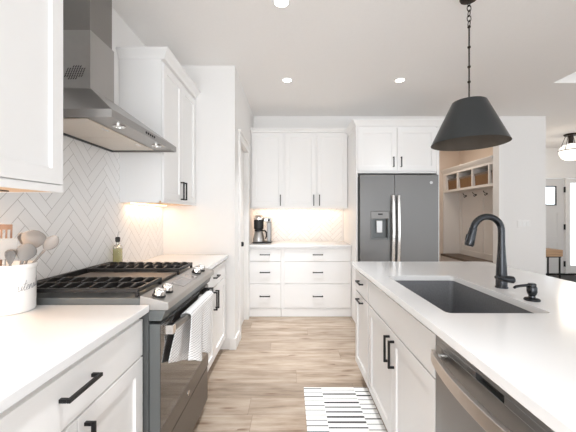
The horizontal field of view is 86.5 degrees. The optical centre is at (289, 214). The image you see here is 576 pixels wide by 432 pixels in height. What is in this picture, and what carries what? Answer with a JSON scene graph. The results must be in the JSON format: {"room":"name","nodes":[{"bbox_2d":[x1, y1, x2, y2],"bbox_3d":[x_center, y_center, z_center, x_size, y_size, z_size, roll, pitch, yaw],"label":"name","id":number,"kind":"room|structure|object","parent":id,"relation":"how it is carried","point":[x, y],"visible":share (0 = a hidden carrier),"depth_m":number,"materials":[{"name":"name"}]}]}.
{"room":"kitchen","nodes":[
{"label":"kitchen","id":0,"kind":"room"},
{"bbox_2d":[0,7,162,279],"bbox_3d":[-1.291,-0.072,0.300,0.128,2.745,8.600,0,0,0],"label":"wall","id":1,"kind":"structure","parent":0,"point":[87,217],"depth_m":1.86,"materials":[{"name":"tile"}]},
{"bbox_2d":[0,0,62,192],"bbox_3d":[-1.049,-0.637,0.765,0.368,1.106,1.020,0,0,0],"label":"upper cabinet","id":2,"kind":"object","parent":1,"relation":"attached to","point":[31,31],"visible":1,"depth_m":1.09,"materials":[{"name":"white paint"}]},
{"bbox_2d":[0,178,62,192],"bbox_3d":[-1.072,-0.103,0.765,0.322,0.026,0.930,0,0,0],"label":"rail","id":3,"kind":"object","parent":2,"relation":"on","point":[7,185],"depth_m":1.10,"materials":[{"name":"white paint"}]},
{"bbox_2d":[63,0,175,151],"bbox_3d":[-1.002,-0.938,1.724,0.447,1.013,0.763,0,0,0],"label":"range hood","id":4,"kind":"object","parent":1,"relation":"attached to","point":[91,116],"visible":0.93,"depth_m":1.62,"materials":[{"name":"metal"}]},
{"bbox_2d":[116,47,199,205],"bbox_3d":[-1.049,-0.640,2.560,0.368,1.100,0.794,0,0,0],"label":"upper cabinet","id":5,"kind":"object","parent":1,"relation":"attached to","point":[155,89],"visible":1,"depth_m":2.21,"materials":[{"name":"white paint"}]},
{"bbox_2d":[130,203,166,205],"bbox_3d":[-1.180,-0.087,2.590,0.020,0.006,0.620,0,0,0],"label":"light bar","id":6,"kind":"object","parent":5,"relation":"attached to","point":[130,203],"visible":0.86,"depth_m":2.52,"materials":[{"name":"white"}]},
{"bbox_2d":[162,66,253,348],"bbox_3d":[-0.884,-0.072,3.720,0.702,2.745,1.520,0,0,0],"label":"wall","id":7,"kind":"structure","parent":0,"point":[222,107],"depth_m":2.96,"materials":[{"name":"white paint"}]},
{"bbox_2d":[229,331,239,349],"bbox_3d":[-0.552,1.245,3.048,0.066,0.110,0.204,0,0,0],"label":"baseboard","id":8,"kind":"structure","parent":7,"relation":"attached to","point":[233,342],"depth_m":2.95,"materials":[{"name":"white paint"}]},
{"bbox_2d":[241,149,243,324],"bbox_3d":[-0.553,0.262,3.518,0.109,2.065,0.557,0,0,0],"label":"door","id":9,"kind":"structure","parent":7,"relation":"in","point":[242,152],"depth_m":3.66,"materials":[{"name":"white paint"}]},
{"bbox_2d":[238,129,250,339],"bbox_3d":[-0.577,0.210,3.518,0.152,2.180,0.775,0,0,0],"label":"trim","id":10,"kind":"structure","parent":7,"relation":"attached to","point":[242,139],"depth_m":3.80,"materials":[{"name":"white paint"}]},
{"bbox_2d":[193,317,387,431],"bbox_3d":[3.000,1.330,1.600,8.800,0.060,11.200,0,0,0],"label":"floor","id":11,"kind":"structure","parent":0,"point":[256,386],"depth_m":2.54,"materials":[{"name":"brown wood"}]},
{"bbox_2d":[0,319,142,431],"bbox_3d":[-0.909,0.855,0.893,0.643,0.888,0.801,0,0,0],"label":"base cabinet","id":12,"kind":"object","parent":11,"relation":"on","point":[102,391],"visible":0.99,"depth_m":0.96,"materials":[{"name":"white paint"}]},
{"bbox_2d":[0,305,148,413],"bbox_3d":[-0.910,0.395,0.882,0.631,0.030,0.825,0,0,0],"label":"countertop","id":13,"kind":"structure","parent":12,"relation":"on","point":[37,344],"depth_m":0.95,"materials":[{"name":"white stone"}]},
{"bbox_2d":[0,260,37,315],"bbox_3d":[-1.101,0.285,1.213,0.160,0.188,0.160,0,0,0],"label":"utensil crock","id":14,"kind":"object","parent":13,"relation":"on","point":[18,283],"visible":0.96,"depth_m":1.17,"materials":[{"name":"white ceramic"}]},
{"bbox_2d":[0,224,12,265],"bbox_3d":[-1.131,0.200,1.199,0.010,0.328,0.066,0,0,42],"label":"slotted spatula","id":15,"kind":"object","parent":14,"relation":"in","point":[6,227],"visible":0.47,"depth_m":1.21,"materials":[{"name":"brown wood"}]},
{"bbox_2d":[0,238,17,265],"bbox_3d":[-1.086,0.226,1.165,0.073,0.277,0.041,0,0,-43],"label":"spatula","id":16,"kind":"object","parent":14,"relation":"in","point":[6,244],"visible":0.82,"depth_m":1.16,"materials":[{"name":"white plastic"}]},
{"bbox_2d":[5,249,15,265],"bbox_3d":[-1.066,0.247,1.167,0.032,0.235,0.047,0,0,-41],"label":"whisk","id":17,"kind":"object","parent":14,"relation":"in","point":[10,255],"visible":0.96,"depth_m":1.16,"materials":[{"name":"grey plastic"}]},
{"bbox_2d":[17,232,23,264],"bbox_3d":[-1.091,0.217,1.251,0.069,0.293,0.026,0,0,-30],"label":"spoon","id":18,"kind":"object","parent":14,"relation":"in","point":[19,234],"visible":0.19,"depth_m":1.25,"materials":[{"name":"beige wood"}]},
{"bbox_2d":[16,243,36,264],"bbox_3d":[-1.062,0.237,1.194,0.127,0.257,0.041,0,0,0],"label":"spoon","id":19,"kind":"object","parent":14,"relation":"in","point":[24,252],"visible":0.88,"depth_m":1.19,"materials":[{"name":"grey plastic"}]},
{"bbox_2d":[21,230,45,263],"bbox_3d":[-1.062,0.212,1.247,0.108,0.306,0.060,0,0,0],"label":"ladle","id":20,"kind":"object","parent":14,"relation":"in","point":[36,238],"visible":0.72,"depth_m":1.24,"materials":[{"name":"beige wood"}]},
{"bbox_2d":[21,230,45,247],"bbox_3d":[-1.043,0.098,1.247,0.070,0.078,0.060,0,0,0],"label":"bowl","id":21,"kind":"object","parent":20,"relation":"on","point":[36,238],"depth_m":1.24,"materials":[{"name":"beige wood"}]},
{"bbox_2d":[32,235,58,262],"bbox_3d":[-1.063,0.226,1.235,0.209,0.281,0.019,0,0,-37],"label":"spoon","id":22,"kind":"object","parent":14,"relation":"in","point":[51,242],"visible":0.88,"depth_m":1.28,"materials":[{"name":"beige wood"}]},
{"bbox_2d":[43,235,58,250],"bbox_3d":[-1.001,0.117,1.282,0.054,0.063,0.018,0,0,-34],"label":"bowl","id":23,"kind":"object","parent":22,"relation":"on","point":[51,242],"depth_m":1.28,"materials":[{"name":"beige wood"}]},
{"bbox_2d":[37,262,213,431],"bbox_3d":[-0.856,0.801,1.684,0.734,0.996,0.776,0,0,0],"label":"range","id":24,"kind":"object","parent":11,"relation":"on","point":[175,394],"visible":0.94,"depth_m":1.41,"materials":[{"name":"grey metal"}]},
{"bbox_2d":[37,267,192,304],"bbox_3d":[-0.930,0.373,1.680,0.586,0.042,0.765,0,0,0],"label":"cooktop","id":25,"kind":"object","parent":24,"relation":"in","point":[42,298],"depth_m":1.34,"materials":[{"name":"black metal"}]},
{"bbox_2d":[168,291,213,362],"bbox_3d":[-0.497,0.636,1.640,0.082,0.317,0.580,0,0,0],"label":"hand towel","id":26,"kind":"object","parent":24,"relation":"hanging from","point":[192,338],"visible":0.99,"depth_m":1.57,"materials":[{"name":"white fabric"}]},
{"bbox_2d":[207,261,225,370],"bbox_3d":[-0.909,0.855,2.517,0.643,0.888,0.881,0,0,0],"label":"base cabinet","id":27,"kind":"object","parent":11,"relation":"on","point":[217,281],"visible":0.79,"depth_m":2.63,"materials":[{"name":"white paint"}]},
{"bbox_2d":[140,254,227,268],"bbox_3d":[-0.910,0.395,2.517,0.631,0.030,0.882,0,0,0],"label":"countertop","id":28,"kind":"structure","parent":27,"relation":"on","point":[209,261],"depth_m":2.67,"materials":[{"name":"white stone"}]},
{"bbox_2d":[113,231,122,261],"bbox_3d":[-1.188,0.245,2.110,0.047,0.269,0.047,0,0,0],"label":"oil bottle","id":29,"kind":"object","parent":28,"relation":"on","point":[117,249],"visible":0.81,"depth_m":2.09,"materials":[{"name":"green glass"}]},
{"bbox_2d":[249,247,280,316],"bbox_3d":[-0.323,0.855,4.176,0.415,0.888,0.605,0,0,0],"label":"base cabinet","id":30,"kind":"object","parent":11,"relation":"on","point":[264,262],"visible":0.98,"depth_m":3.90,"materials":[{"name":"white paint"}]},
{"bbox_2d":[281,247,350,316],"bbox_3d":[0.335,0.855,4.176,0.897,0.888,0.605,0,0,0],"label":"base cabinet","id":31,"kind":"object","parent":11,"relation":"on","point":[315,281],"visible":0.99,"depth_m":3.90,"materials":[{"name":"white paint"}]},
{"bbox_2d":[249,241,351,246],"bbox_3d":[0.127,0.395,4.175,1.313,0.030,0.593,0,0,0],"label":"countertop","id":32,"kind":"structure","parent":31,"relation":"on","point":[274,243],"depth_m":3.94,"materials":[{"name":"white stone"}]},
{"bbox_2d":[253,216,271,242],"bbox_3d":[-0.378,0.193,4.168,0.255,0.372,0.185,0,0,0],"label":"coffee maker","id":33,"kind":"object","parent":32,"relation":"on","point":[259,221],"visible":1,"depth_m":4.12,"materials":[{"name":"black plastic"}]},
{"bbox_2d":[254,220,263,228],"bbox_3d":[-0.425,0.129,4.160,0.132,0.129,0.132,0,0,0],"label":"basket","id":34,"kind":"object","parent":33,"relation":"on","point":[258,224],"depth_m":4.10,"materials":[{"name":"black plastic"}]},
{"bbox_2d":[304,387,386,431],"bbox_3d":[0.341,1.295,1.623,0.475,0.008,1.345,0,0,0],"label":"rug","id":35,"kind":"object","parent":11,"relation":"on","point":[328,409],"visible":1,"depth_m":2.02,"materials":[{"name":"white fabric"}]},
{"bbox_2d":[355,269,369,387],"bbox_3d":[0.814,0.855,2.256,0.642,0.888,0.404,0,0,0],"label":"base cabinet","id":36,"kind":"object","parent":11,"relation":"on","point":[362,283],"visible":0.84,"depth_m":2.23,"materials":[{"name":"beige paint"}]},
{"bbox_2d":[344,119,443,322],"bbox_3d":[1.282,0.085,4.037,1.082,2.429,0.883,0,0,0],"label":"tall cabinet","id":37,"kind":"object","parent":11,"relation":"on","point":[374,146],"visible":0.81,"depth_m":3.65,"materials":[{"name":"white paint"}]},
{"bbox_2d":[358,175,438,261],"bbox_3d":[1.279,0.413,3.989,0.926,1.771,0.923,0,0,0],"label":"refrigerator","id":38,"kind":"object","parent":11,"relation":"on","point":[398,215],"visible":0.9,"depth_m":3.58,"materials":[{"name":"metal"}]},
{"bbox_2d":[369,280,435,431],"bbox_3d":[0.814,0.855,1.579,0.642,0.888,0.947,0,0,0],"label":"base cabinet","id":39,"kind":"object","parent":11,"relation":"on","point":[402,374],"visible":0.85,"depth_m":1.47,"materials":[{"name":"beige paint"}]},
{"bbox_2d":[351,262,575,431],"bbox_3d":[1.055,0.395,1.090,1.110,0.030,2.820,0,0,0],"label":"countertop","id":40,"kind":"structure","parent":39,"relation":"on","point":[531,357],"depth_m":1.02,"materials":[{"name":"white stone"}]},
{"bbox_2d":[395,280,531,312],"bbox_3d":[0.813,0.527,1.550,0.470,0.232,0.790,0,0,0],"label":"sink","id":41,"kind":"object","parent":40,"relation":"in","point":[449,296],"visible":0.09,"depth_m":1.86,"materials":[{"name":"metal"}]},
{"bbox_2d":[464,214,515,288],"bbox_3d":[1.035,0.186,1.595,0.241,0.387,0.070,0,0,0],"label":"faucet","id":42,"kind":"object","parent":40,"relation":"on","point":[502,279],"visible":1,"depth_m":1.58,"materials":[{"name":"black metal"}]},
{"bbox_2d":[513,283,540,301],"bbox_3d":[1.049,0.342,1.362,0.118,0.076,0.062,0,0,0],"label":"soap dispenser","id":43,"kind":"object","parent":40,"relation":"on","point":[531,288],"visible":1,"depth_m":1.35,"materials":[{"name":"black metal"}]},
{"bbox_2d":[441,156,492,262],"bbox_3d":[3.212,0.202,5.370,0.384,2.194,1.531,0,0,0],"label":"storage unit","id":44,"kind":"object","parent":11,"relation":"on","point":[461,206],"visible":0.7,"depth_m":5.68,"materials":[{"name":"paint"}]},
{"bbox_2d":[448,178,456,189],"bbox_3d":[3.242,-0.587,5.827,0.290,0.201,0.367,0,0,0],"label":"wicker basket","id":45,"kind":"object","parent":44,"relation":"in","point":[452,183],"visible":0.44,"depth_m":5.84,"materials":[{"name":"brown wicker"}]},
{"bbox_2d":[459,175,470,187],"bbox_3d":[3.242,-0.587,5.393,0.290,0.201,0.407,0,0,0],"label":"wicker basket","id":46,"kind":"object","parent":44,"relation":"in","point":[465,181],"visible":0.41,"depth_m":5.41,"materials":[{"name":"brown wicker"}]},
{"bbox_2d":[443,162,492,192],"bbox_3d":[3.235,-0.627,5.370,0.338,0.365,1.531,0,0,0],"label":"cubby shelf","id":47,"kind":"object","parent":44,"relation":"attached to","point":[480,167],"depth_m":5.34,"materials":[{"name":"paint"}]},
{"bbox_2d":[474,171,487,185],"bbox_3d":[3.242,-0.587,4.947,0.290,0.201,0.387,0,0,0],"label":"wicker basket","id":48,"kind":"object","parent":44,"relation":"in","point":[480,178],"visible":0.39,"depth_m":4.96,"materials":[{"name":"brown wicker"}]},
{"bbox_2d":[431,335,553,431],"bbox_3d":[0.788,0.864,0.796,0.654,0.871,0.604,0,0,0],"label":"dishwasher","id":49,"kind":"object","parent":11,"relation":"on","point":[467,400],"visible":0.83,"depth_m":0.85,"materials":[{"name":"metal"}]},
{"bbox_2d":[546,248,562,278],"bbox_3d":[4.710,0.977,5.895,0.820,0.644,0.310,0,0,0],"label":"console table","id":50,"kind":"object","parent":11,"relation":"on","point":[550,253],"visible":0.4,"depth_m":5.74,"materials":[{"name":"brown wood"}]},
{"bbox_2d":[546,275,575,281],"bbox_3d":[6.030,1.296,5.925,1.740,0.007,1.250,0,0,0],"label":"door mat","id":51,"kind":"object","parent":11,"relation":"on","point":[572,278],"visible":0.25,"depth_m":6.33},
{"bbox_2d":[112,0,575,147],"bbox_3d":[3.000,-1.495,1.600,8.800,0.100,11.200,0,0,0],"label":"ceiling","id":52,"kind":"structure","parent":0,"point":[341,57],"depth_m":2.66,"materials":[{"name":"paint"}]},
{"bbox_2d":[273,0,289,8],"bbox_3d":[-0.058,-1.442,2.075,0.116,0.006,0.116,0,0,0],"label":"recessed light","id":53,"kind":"object","parent":52,"relation":"in","point":[281,4],"visible":1,"depth_m":2.09,"materials":[{"name":"white ceramic"}]},
{"bbox_2d":[282,78,292,82],"bbox_3d":[-0.030,-1.442,3.275,0.116,0.006,0.116,0,0,0],"label":"recessed light","id":54,"kind":"object","parent":52,"relation":"in","point":[285,80],"visible":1,"depth_m":3.28,"materials":[{"name":"white ceramic"}]},
{"bbox_2d":[394,78,405,82],"bbox_3d":[1.175,-1.442,3.275,0.116,0.006,0.116,0,0,0],"label":"recessed light","id":55,"kind":"object","parent":52,"relation":"in","point":[398,80],"visible":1,"depth_m":3.28,"materials":[{"name":"white ceramic"}]},
{"bbox_2d":[431,0,511,150],"bbox_3d":[1.188,-0.958,2.030,0.464,0.972,0.464,0,0,0],"label":"pendant light","id":56,"kind":"object","parent":52,"relation":"hanging from","point":[470,123],"visible":1,"depth_m":1.94,"materials":[{"name":"black metal"}]},
{"bbox_2d":[558,133,575,159],"bbox_3d":[5.010,-1.210,5.460,0.356,0.469,0.356,0,0,0],"label":"ceiling light","id":57,"kind":"object","parent":52,"relation":"attached to","point":[568,151],"visible":1,"depth_m":5.41,"materials":[{"name":"white glass"}]},
{"bbox_2d":[254,116,545,274],"bbox_3d":[1.255,-0.072,4.536,4.980,2.745,0.128,0,0,0],"label":"wall","id":58,"kind":"structure","parent":0,"point":[525,154],"depth_m":4.48,"materials":[{"name":"white paint"}]},
{"bbox_2d":[251,128,283,207],"bbox_3d":[-0.307,-0.632,4.296,0.445,1.085,0.363,0,0,0],"label":"upper cabinet","id":59,"kind":"object","parent":58,"relation":"attached to","point":[267,144],"visible":0.97,"depth_m":4.16,"materials":[{"name":"white paint"}]},
{"bbox_2d":[284,128,346,207],"bbox_3d":[0.349,-0.632,4.296,0.867,1.085,0.363,0,0,0],"label":"upper cabinet","id":60,"kind":"object","parent":58,"relation":"attached to","point":[315,159],"visible":0.99,"depth_m":4.16,"materials":[{"name":"white paint"}]},
{"bbox_2d":[498,144,503,222],"bbox_3d":[3.083,0.065,4.472,0.065,2.250,0.016,0,0,0],"label":"trim","id":61,"kind":"structure","parent":58,"relation":"attached to","point":[500,147],"depth_m":4.46,"materials":[{"name":"white paint"}]},
{"bbox_2d":[439,151,459,261],"bbox_3d":[2.510,-0.072,6.200,1.820,2.745,0.120,0,0,0],"label":"wall","id":62,"kind":"structure","parent":0,"point":[447,159],"depth_m":6.14,"materials":[{"name":"beige paint"}]},
{"bbox_2d":[460,147,492,164],"bbox_3d":[3.502,-0.072,5.370,0.195,2.745,1.540,0,0,0],"label":"wall","id":63,"kind":"structure","parent":0,"point":[466,156],"depth_m":5.65,"materials":[{"name":"beige paint"}]},
{"bbox_2d":[546,148,575,272],"bbox_3d":[5.560,-0.072,6.700,3.680,2.745,0.140,0,0,0],"label":"wall","id":64,"kind":"structure","parent":0,"point":[555,164],"depth_m":6.63,"materials":[{"name":"white paint"}]},
{"bbox_2d":[546,179,565,272],"bbox_3d":[5.506,0.250,6.663,0.953,2.080,0.073,0,0,0],"label":"door","id":65,"kind":"structure","parent":64,"relation":"in","point":[555,189],"depth_m":6.66,"materials":[{"name":"paint"}]},
{"bbox_2d":[546,174,575,272],"bbox_3d":[5.970,0.205,6.618,2.100,2.190,0.024,0,0,0],"label":"trim","id":66,"kind":"structure","parent":64,"relation":"attached to","point":[566,176],"depth_m":6.62,"materials":[{"name":"white paint"}]},
{"bbox_2d":[546,273,575,274],"bbox_3d":[5.970,1.282,6.630,1.900,0.034,0.060,0,0,0],"label":"trim","id":67,"kind":"structure","parent":64,"relation":"attached to","point":[546,273],"depth_m":6.61,"materials":[{"name":"black wood"}]},
{"bbox_2d":[568,179,575,272],"bbox_3d":[6.470,0.250,6.680,0.880,2.080,0.040,0,0,0],"label":"door","id":68,"kind":"structure","parent":64,"relation":"in","point":[571,182],"depth_m":6.67,"materials":[{"name":"white paint"}]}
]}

